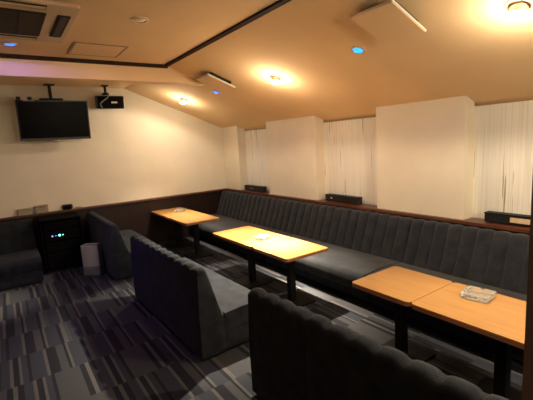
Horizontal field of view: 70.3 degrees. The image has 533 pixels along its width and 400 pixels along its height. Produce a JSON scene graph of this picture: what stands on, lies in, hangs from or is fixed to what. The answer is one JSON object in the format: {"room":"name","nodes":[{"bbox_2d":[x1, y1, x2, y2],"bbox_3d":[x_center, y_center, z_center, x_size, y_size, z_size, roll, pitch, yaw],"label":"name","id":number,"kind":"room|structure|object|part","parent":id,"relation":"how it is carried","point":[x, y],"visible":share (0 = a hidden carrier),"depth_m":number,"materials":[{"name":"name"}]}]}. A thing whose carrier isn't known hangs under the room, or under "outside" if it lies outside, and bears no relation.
{"room":"karaoke lounge","nodes":[
{"label":"karaoke lounge","id":0,"kind":"room"},
{"bbox_2d":[0,85,225,217],"bbox_3d":[-3.293,-0.398,6.135,6.420,2.786,0.100,-9,11,-34],"label":"wall","id":1,"kind":"structure","parent":0,"point":[147,148],"depth_m":6.45,"materials":[{"name":"paint"}]},
{"bbox_2d":[0,190,225,265],"bbox_3d":[-3.276,0.595,6.166,6.015,0.815,0.050,-9,11,-34],"label":"wainscoting","id":2,"kind":"structure","parent":1,"relation":"attached to","point":[138,217],"depth_m":6.91,"materials":[{"name":"brown wood"}]},
{"bbox_2d":[0,188,225,220],"bbox_3d":[-3.297,0.181,6.083,6.000,0.030,0.085,-9,11,-34],"label":"trim","id":3,"kind":"structure","parent":1,"relation":"attached to","point":[185,194],"depth_m":6.46,"materials":[{"name":"brown wood"}]},
{"bbox_2d":[17,208,31,215],"bbox_3d":[-3.700,0.183,5.798,0.188,0.098,0.076,-9,11,-34],"label":"storage box","id":4,"kind":"object","parent":3,"relation":"on","point":[27,211],"visible":1,"depth_m":5.77,"materials":[{"name":"white plastic"}]},
{"bbox_2d":[34,204,48,213],"bbox_3d":[-3.517,0.140,5.922,0.188,0.125,0.078,-9,11,-34],"label":"storage box","id":5,"kind":"object","parent":3,"relation":"on","point":[38,208],"visible":1,"depth_m":5.89,"materials":[{"name":"white plastic"}]},
{"bbox_3d":[-3.520,0.095,5.915,0.188,0.034,0.078,-9,11,-34],"label":"lid","id":6,"kind":"part","parent":5,"relation":"part of","materials":[{"name":"white plastic"}]},
{"bbox_2d":[62,204,72,209],"bbox_3d":[-3.222,0.111,6.126,0.160,0.085,0.072,-9,11,-34],"label":"gadget","id":7,"kind":"object","parent":3,"relation":"on","point":[66,206],"visible":1,"depth_m":6.10,"materials":[{"name":"plastic"}]},
{"bbox_2d":[0,0,277,87],"bbox_3d":[-1.780,-1.289,1.836,4.300,0.100,8.668,-9,11,-34],"label":"ceiling","id":8,"kind":"structure","parent":0,"point":[174,28],"depth_m":3.35,"materials":[{"name":"paper"}]},
{"bbox_2d":[2,42,17,45],"bbox_3d":[-2.402,-1.458,3.549,0.124,0.013,0.124,-9,11,-34],"label":"recessed light","id":9,"kind":"object","parent":8,"relation":"in","point":[3,43],"visible":1,"depth_m":3.53,"materials":[{"name":"blue"}]},
{"bbox_2d":[0,0,79,42],"bbox_3d":[-2.045,-1.359,2.854,1.020,0.039,1.020,-9,11,-34],"label":"air conditioner","id":10,"kind":"object","parent":8,"relation":"attached to","point":[33,20],"visible":1,"depth_m":2.87,"materials":[{"name":"plastic"}]},
{"bbox_2d":[0,9,44,36],"bbox_3d":[-2.044,-1.345,2.856,0.606,0.010,0.600,-9,11,-34],"label":"grille","id":11,"kind":"object","parent":10,"relation":"attached to","point":[12,21],"depth_m":2.90,"materials":[{"name":"black metal"}]},
{"bbox_2d":[39,84,62,99],"bbox_3d":[-3.278,-1.443,5.784,0.320,0.620,0.120,-9,11,-34],"label":"bracket","id":12,"kind":"object","parent":8,"relation":"attached to","point":[47,85],"visible":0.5,"depth_m":5.74,"materials":[{"name":"black metal"}]},
{"bbox_2d":[15,100,90,140],"bbox_3d":[-3.203,-1.205,5.731,0.950,0.585,0.135,-9,11,-34],"label":"television","id":13,"kind":"object","parent":12,"relation":"attached to","point":[38,120],"visible":1,"depth_m":5.68,"materials":[{"name":"black plastic"}]},
{"bbox_2d":[0,53,167,67],"bbox_3d":[-2.993,-1.428,3.673,4.220,0.042,0.025,-9,11,-34],"label":"trim","id":14,"kind":"structure","parent":8,"relation":"attached to","point":[2,55],"depth_m":4.26,"materials":[{"name":"black metal"}]},
{"bbox_2d":[66,42,128,57],"bbox_3d":[-1.766,-1.560,3.950,0.510,0.006,0.510,-9,11,-34],"label":"access hatch","id":15,"kind":"object","parent":8,"relation":"attached to","point":[77,48],"visible":1,"depth_m":3.92,"materials":[{"name":"paper"}]},
{"bbox_2d":[0,58,204,85],"bbox_3d":[-2.828,-1.388,3.920,4.757,0.215,0.180,-9,11,-34],"label":"ceiling beam","id":16,"kind":"structure","parent":8,"relation":"attached to","point":[9,68],"depth_m":4.37,"materials":[{"name":"paint"}]},
{"bbox_2d":[101,85,107,94],"bbox_3d":[-2.602,-1.769,6.103,0.100,0.150,0.100,-9,11,-34],"label":"bracket","id":17,"kind":"object","parent":8,"relation":"attached to","point":[103,86],"visible":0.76,"depth_m":6.08,"materials":[{"name":"black metal"}]},
{"bbox_2d":[94,96,124,108],"bbox_3d":[-2.545,-1.587,6.144,0.410,0.228,0.274,-8,10,-30],"label":"loudspeaker","id":18,"kind":"object","parent":17,"relation":"hanging from","point":[112,102],"visible":1,"depth_m":6.04,"materials":[{"name":"black plastic"}]},
{"bbox_2d":[130,17,148,22],"bbox_3d":[-1.037,-1.470,3.098,0.150,0.010,0.150,-9,11,-34],"label":"recessed light","id":19,"kind":"object","parent":8,"relation":"in","point":[133,19],"visible":1,"depth_m":3.08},
{"bbox_2d":[164,0,291,66],"bbox_3d":[0.565,-1.421,2.222,0.044,0.026,6.425,-9,11,-34],"label":"trim","id":20,"kind":"structure","parent":8,"relation":"attached to","point":[279,3],"depth_m":3.43,"materials":[{"name":"black metal"}]},
{"bbox_2d":[222,126,247,189],"bbox_3d":[-0.602,-0.419,7.609,0.165,2.070,0.588,-9,11,-34],"label":"wall column","id":21,"kind":"structure","parent":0,"point":[234,145],"depth_m":7.39,"materials":[{"name":"paint"}]},
{"bbox_2d":[0,236,522,399],"bbox_3d":[-0.748,1.417,2.869,6.420,0.100,8.668,-9,11,-34],"label":"floor","id":22,"kind":"structure","parent":0,"point":[69,335],"depth_m":3.40,"materials":[{"name":"carpet"}]},
{"bbox_2d":[0,219,43,291],"bbox_3d":[-3.864,0.795,5.167,1.290,0.790,0.900,-9,11,-34],"label":"sofa","id":23,"kind":"object","parent":22,"relation":"on","point":[20,258],"visible":1,"depth_m":5.23,"materials":[{"name":"grey fabric"}]},
{"bbox_3d":[-4.047,0.752,5.423,1.290,0.760,0.265,-9,11,-34],"label":"backrest","id":24,"kind":"part","parent":23,"relation":"part of","materials":[{"name":"grey fabric"}]},
{"bbox_3d":[-3.845,1.170,5.229,1.240,0.030,0.830,-9,11,-34],"label":"foot rail","id":25,"kind":"part","parent":23,"relation":"part of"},
{"bbox_3d":[-3.781,0.920,5.076,1.290,0.182,0.633,-9,11,-34],"label":"seat","id":26,"kind":"part","parent":23,"relation":"part of","materials":[{"name":"grey fabric"}]},
{"bbox_2d":[37,212,83,273],"bbox_3d":[-3.162,0.643,5.855,0.540,0.800,0.500,-9,11,-34],"label":"base cabinet","id":27,"kind":"object","parent":22,"relation":"on","point":[61,235],"visible":0.97,"depth_m":5.67,"materials":[{"name":"black laminate"}]},
{"bbox_2d":[81,243,104,276],"bbox_3d":[-2.472,0.848,5.380,0.250,0.461,0.153,-2,9,7],"label":"air purifier","id":28,"kind":"object","parent":22,"relation":"on","point":[92,255],"visible":1,"depth_m":5.32,"materials":[{"name":"grey plastic"}]},
{"bbox_3d":[-2.483,0.788,5.313,0.248,0.300,0.036,-2,9,7],"label":"panel","id":29,"kind":"part","parent":28,"relation":"part of","materials":[{"name":"grey plastic"}]},
{"bbox_2d":[88,211,163,280],"bbox_3d":[-2.209,0.597,5.865,0.700,0.779,1.568,-9,11,-34],"label":"sofa","id":30,"kind":"object","parent":22,"relation":"on","point":[116,248],"visible":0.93,"depth_m":5.19,"materials":[{"name":"grey fabric"}]},
{"bbox_3d":[-2.402,0.614,5.731,0.230,0.749,1.568,-9,11,-34],"label":"backrest","id":31,"kind":"part","parent":30,"relation":"part of","materials":[{"name":"grey fabric"}]},
{"bbox_3d":[-2.108,0.686,5.946,0.468,0.167,1.568,-9,11,-34],"label":"seat","id":32,"kind":"part","parent":30,"relation":"part of","materials":[{"name":"grey fabric"}]},
{"bbox_2d":[130,234,209,313],"bbox_3d":[-1.091,0.764,4.351,0.700,0.779,0.660,-10,11,-35],"label":"sofa","id":33,"kind":"object","parent":22,"relation":"on","point":[140,246],"visible":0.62,"depth_m":4.13,"materials":[{"name":"grey fabric"}]},
{"bbox_3d":[-1.281,0.781,4.213,0.230,0.749,0.660,-10,11,-35],"label":"backrest","id":34,"kind":"part","parent":33,"relation":"part of","materials":[{"name":"grey fabric"}]},
{"bbox_3d":[-0.991,0.853,4.434,0.468,0.167,0.660,-10,11,-35],"label":"seat","id":35,"kind":"part","parent":33,"relation":"part of","materials":[{"name":"grey fabric"}]},
{"bbox_2d":[152,207,199,249],"bbox_3d":[-1.583,0.515,6.718,0.566,0.610,0.945,-9,11,-34],"label":"table","id":36,"kind":"object","parent":22,"relation":"on","point":[168,214],"visible":0.9,"depth_m":6.68,"materials":[{"name":"brown wood"}]},
{"bbox_2d":[173,208,184,211],"bbox_3d":[-1.553,0.184,6.718,0.170,0.035,0.170,-10,11,-37],"label":"ashtray","id":37,"kind":"object","parent":36,"relation":"on","point":[180,209],"visible":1,"depth_m":6.68,"materials":[{"name":"clear glass"}]},
{"bbox_3d":[-1.566,0.807,6.763,0.380,0.018,0.360,-9,11,-34],"label":"plate","id":38,"kind":"part","parent":36,"relation":"part of","materials":[{"name":"black metal"}]},
{"bbox_2d":[171,213,218,259],"bbox_3d":[-1.124,0.588,6.068,0.566,0.610,0.645,-9,11,-34],"label":"table","id":39,"kind":"object","parent":22,"relation":"on","point":[194,220],"visible":0.99,"depth_m":6.03,"materials":[{"name":"brown wood"}]},
{"bbox_3d":[-1.107,0.880,6.113,0.380,0.018,0.360,-9,11,-34],"label":"plate","id":40,"kind":"part","parent":39,"relation":"part of","materials":[{"name":"black metal"}]},
{"bbox_2d":[150,245,250,359],"bbox_3d":[-0.572,0.842,3.645,0.700,0.779,1.088,-10,11,-35],"label":"sofa","id":41,"kind":"object","parent":22,"relation":"on","point":[207,310],"visible":0.96,"depth_m":3.25,"materials":[{"name":"grey fabric"}]},
{"bbox_3d":[-0.558,1.213,3.696,0.620,0.030,1.030,-10,11,-35],"label":"foot rail","id":42,"kind":"part","parent":41,"relation":"part of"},
{"bbox_3d":[-0.473,0.931,3.728,0.468,0.167,1.088,-10,11,-35],"label":"seat","id":43,"kind":"part","parent":41,"relation":"part of","materials":[{"name":"grey fabric"}]},
{"bbox_2d":[213,226,289,288],"bbox_3d":[-0.189,0.737,4.744,0.566,0.610,0.950,-9,11,-34],"label":"table","id":44,"kind":"object","parent":22,"relation":"on","point":[241,236],"visible":0.77,"depth_m":4.72,"materials":[{"name":"brown wood"}]},
{"bbox_3d":[-0.172,1.029,4.789,0.380,0.018,0.360,-9,11,-34],"label":"plate","id":45,"kind":"part","parent":44,"relation":"part of","materials":[{"name":"black metal"}]},
{"bbox_2d":[253,233,271,240],"bbox_3d":[-0.051,0.439,4.488,0.170,0.035,0.170,-11,11,-40],"label":"ashtray","id":46,"kind":"object","parent":44,"relation":"on","point":[261,237],"visible":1,"depth_m":4.46,"materials":[{"name":"clear glass"}]},
{"bbox_2d":[253,238,327,306],"bbox_3d":[0.265,0.809,4.101,0.566,0.610,0.620,-9,11,-34],"label":"table","id":47,"kind":"object","parent":22,"relation":"on","point":[289,250],"visible":0.91,"depth_m":4.06,"materials":[{"name":"brown wood"}]},
{"bbox_3d":[0.282,1.101,4.146,0.380,0.018,0.360,-9,11,-34],"label":"plate","id":48,"kind":"part","parent":47,"relation":"part of","materials":[{"name":"black metal"}]},
{"bbox_2d":[248,287,356,399],"bbox_3d":[0.326,0.953,2.584,0.700,0.779,0.551,-10,11,-37],"label":"sofa","id":49,"kind":"object","parent":22,"relation":"on","point":[276,324],"visible":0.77,"depth_m":2.35,"materials":[{"name":"grey fabric"}]},
{"bbox_3d":[0.139,0.970,2.442,0.230,0.749,0.551,-10,11,-37],"label":"backrest","id":50,"kind":"part","parent":49,"relation":"part of","materials":[{"name":"grey fabric"}]},
{"bbox_2d":[188,191,529,362],"bbox_3d":[0.733,0.559,4.883,0.892,0.812,6.600,-9,11,-34],"label":"banquette","id":51,"kind":"object","parent":22,"relation":"on","point":[360,244],"visible":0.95,"depth_m":4.17,"materials":[{"name":"fabric"}]},
{"bbox_3d":[-0.431,0.656,6.633,0.730,0.132,2.427,-9,11,-34],"label":"panel","id":52,"kind":"part","parent":51,"relation":"part of","materials":[{"name":"fabric"}]},
{"bbox_3d":[-0.457,0.497,6.597,0.890,0.192,2.427,-9,11,-34],"label":"seat","id":53,"kind":"part","parent":51,"relation":"part of","materials":[{"name":"fabric"}]},
{"bbox_3d":[-0.228,0.165,6.721,0.292,0.482,2.433,-9,11,-34],"label":"backrest","id":54,"kind":"part","parent":51,"relation":"part of","materials":[{"name":"fabric"}]},
{"bbox_3d":[0.817,0.854,4.866,0.730,0.132,1.882,-9,11,-34],"label":"panel","id":55,"kind":"part","parent":51,"relation":"part of","materials":[{"name":"fabric"}]},
{"bbox_3d":[0.791,0.695,4.830,0.890,0.192,1.882,-9,11,-34],"label":"seat","id":56,"kind":"part","parent":51,"relation":"part of","materials":[{"name":"fabric"}]},
{"bbox_3d":[1.020,0.364,4.954,0.292,0.482,1.888,-9,11,-34],"label":"backrest","id":57,"kind":"part","parent":51,"relation":"part of","materials":[{"name":"fabric"}]},
{"bbox_3d":[1.988,0.886,3.135,0.890,0.192,2.249,-9,11,-34],"label":"seat","id":58,"kind":"part","parent":51,"relation":"part of","materials":[{"name":"fabric"}]},
{"bbox_3d":[2.014,1.045,3.171,0.730,0.132,2.249,-9,11,-34],"label":"panel","id":59,"kind":"part","parent":51,"relation":"part of","materials":[{"name":"fabric"}]},
{"bbox_3d":[2.217,0.554,3.260,0.292,0.482,2.255,-9,11,-34],"label":"backrest","id":60,"kind":"part","parent":51,"relation":"part of","materials":[{"name":"fabric"}]},
{"bbox_2d":[352,266,451,361],"bbox_3d":[1.059,0.935,2.977,0.566,0.610,0.525,-9,11,-34],"label":"table","id":61,"kind":"object","parent":22,"relation":"on","point":[401,286],"visible":0.75,"depth_m":2.94,"materials":[{"name":"brown wood"}]},
{"bbox_3d":[1.076,1.227,3.022,0.380,0.018,0.360,-9,11,-34],"label":"plate","id":62,"kind":"part","parent":61,"relation":"part of","materials":[{"name":"black metal"}]},
{"bbox_2d":[305,314,508,399],"bbox_3d":[0.823,1.022,1.940,0.700,0.779,1.072,-10,11,-37],"label":"sofa","id":63,"kind":"object","parent":22,"relation":"on","point":[340,364],"visible":1,"depth_m":1.81,"materials":[{"name":"grey fabric"}]},
{"bbox_3d":[0.921,1.111,2.025,0.468,0.167,1.072,-10,11,-37],"label":"seat","id":64,"kind":"part","parent":63,"relation":"part of","materials":[{"name":"grey fabric"}]},
{"bbox_2d":[412,283,525,399],"bbox_3d":[1.483,1.002,2.377,0.566,0.610,0.940,-9,11,-34],"label":"table","id":65,"kind":"object","parent":22,"relation":"on","point":[502,319],"visible":0.89,"depth_m":2.37,"materials":[{"name":"brown wood"}]},
{"bbox_2d":[460,286,495,303],"bbox_3d":[1.444,0.644,2.586,0.184,0.035,0.184,-11,12,-41],"label":"ashtray","id":66,"kind":"object","parent":65,"relation":"on","point":[478,294],"visible":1,"depth_m":2.58,"materials":[{"name":"clear glass"}]},
{"bbox_3d":[1.500,1.294,2.422,0.380,0.018,0.360,-9,11,-34],"label":"plate","id":67,"kind":"part","parent":65,"relation":"part of","materials":[{"name":"black metal"}]},
{"bbox_2d":[522,177,532,399],"bbox_3d":[0.780,0.154,0.986,0.140,2.786,0.120,-9,11,-34],"label":"trim","id":68,"kind":"structure","parent":22,"relation":"on","point":[527,383],"depth_m":1.02,"materials":[{"name":"brown wood"}]},
{"bbox_2d":[266,116,325,199],"bbox_3d":[0.463,-0.250,6.101,0.165,2.070,1.220,-9,11,-34],"label":"wall column","id":69,"kind":"structure","parent":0,"point":[295,146],"depth_m":5.84,"materials":[{"name":"paint"}]},
{"bbox_2d":[124,0,532,130],"bbox_3d":[0.864,-1.315,3.701,2.120,0.919,8.668,-9,11,-34],"label":"ceiling","id":70,"kind":"structure","parent":0,"point":[473,49],"depth_m":3.51,"materials":[{"name":"paint"}]},
{"bbox_2d":[178,97,187,103],"bbox_3d":[-1.368,-1.635,6.226,0.148,0.110,0.155,-8,10,-28],"label":"spotlight","id":71,"kind":"object","parent":70,"relation":"attached to","point":[182,101],"visible":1,"depth_m":6.19,"materials":[{"name":"beige"}]},
{"bbox_2d":[195,72,234,91],"bbox_3d":[-0.664,-1.523,4.892,0.386,0.191,0.370,-9,11,-34],"label":"ceiling vent","id":72,"kind":"object","parent":70,"relation":"in","point":[215,81],"visible":1,"depth_m":4.84,"materials":[{"name":"white plastic"}]},
{"bbox_2d":[268,74,281,83],"bbox_3d":[0.098,-1.389,4.356,0.148,0.110,0.155,-8,10,-28],"label":"spotlight","id":73,"kind":"object","parent":70,"relation":"attached to","point":[275,78],"visible":1,"depth_m":4.32,"materials":[{"name":"beige"}]},
{"bbox_2d":[351,46,364,53],"bbox_3d":[0.796,-1.305,3.299,0.118,0.051,0.124,-8,10,-28],"label":"recessed light","id":74,"kind":"object","parent":70,"relation":"in","point":[355,49],"visible":1,"depth_m":3.28,"materials":[{"name":"blue"}]},
{"bbox_2d":[350,0,425,43],"bbox_3d":[0.870,-1.279,2.720,0.386,0.191,0.370,-9,11,-34],"label":"ceiling vent","id":75,"kind":"object","parent":70,"relation":"in","point":[388,21],"visible":1,"depth_m":2.69,"materials":[{"name":"white plastic"}]},
{"bbox_2d":[504,0,532,19],"bbox_3d":[1.536,-1.161,2.307,0.148,0.110,0.155,-8,10,-28],"label":"spotlight","id":76,"kind":"object","parent":70,"relation":"attached to","point":[517,11],"visible":1,"depth_m":2.28,"materials":[{"name":"beige"}]},
{"bbox_3d":[1.533,-1.139,2.307,0.092,0.067,0.092,1,5,-35],"label":"bulb","id":77,"kind":"part","parent":76,"relation":"part of","materials":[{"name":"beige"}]},
{"bbox_2d":[245,100,532,218],"bbox_3d":[1.772,-0.026,4.487,0.100,1.967,8.468,-9,11,-34],"label":"curtains","id":78,"kind":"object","parent":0,"point":[503,133],"depth_m":3.80,"materials":[{"name":"fabric"}]},
{"bbox_2d":[225,188,529,233],"bbox_3d":[1.148,0.067,5.132,0.220,0.030,6.718,-9,11,-34],"label":"trim","id":79,"kind":"structure","parent":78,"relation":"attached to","point":[473,221],"depth_m":4.29,"materials":[{"name":"brown wood"}]},
{"bbox_2d":[244,185,266,191],"bbox_3d":[-0.208,-0.217,7.070,0.098,0.098,0.628,-9,11,-34],"label":"box","id":80,"kind":"object","parent":79,"relation":"on","point":[247,187],"visible":1,"depth_m":6.97,"materials":[{"name":"plastic"}]},
{"bbox_3d":[-0.211,-0.259,7.063,0.098,0.012,0.628,-9,11,-34],"label":"lid","id":81,"kind":"part","parent":80,"relation":"part of","materials":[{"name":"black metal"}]},
{"bbox_2d":[325,193,362,204],"bbox_3d":[1.064,-0.014,5.268,0.098,0.098,0.618,-9,11,-34],"label":"box","id":82,"kind":"object","parent":79,"relation":"on","point":[355,200],"visible":1,"depth_m":5.20,"materials":[{"name":"plastic"}]},
{"bbox_3d":[1.062,-0.057,5.261,0.098,0.012,0.618,-9,11,-34],"label":"lid","id":83,"kind":"part","parent":82,"relation":"part of","materials":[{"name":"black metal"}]},
{"bbox_2d":[484,211,530,226],"bbox_3d":[2.307,0.184,3.506,0.101,0.098,0.528,-9,11,-34],"label":"box","id":84,"kind":"object","parent":79,"relation":"on","point":[489,216],"visible":1,"depth_m":3.53,"materials":[{"name":"plastic"}]},
{"bbox_3d":[2.305,0.141,3.500,0.098,0.012,0.528,-9,11,-34],"label":"lid","id":85,"kind":"part","parent":84,"relation":"part of","materials":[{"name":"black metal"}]},
{"bbox_2d":[376,96,474,219],"bbox_3d":[1.742,-0.046,4.289,0.165,2.070,1.075,-9,11,-34],"label":"wall column","id":86,"kind":"structure","parent":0,"point":[425,149],"depth_m":4.07,"materials":[{"name":"paint"}]}
]}

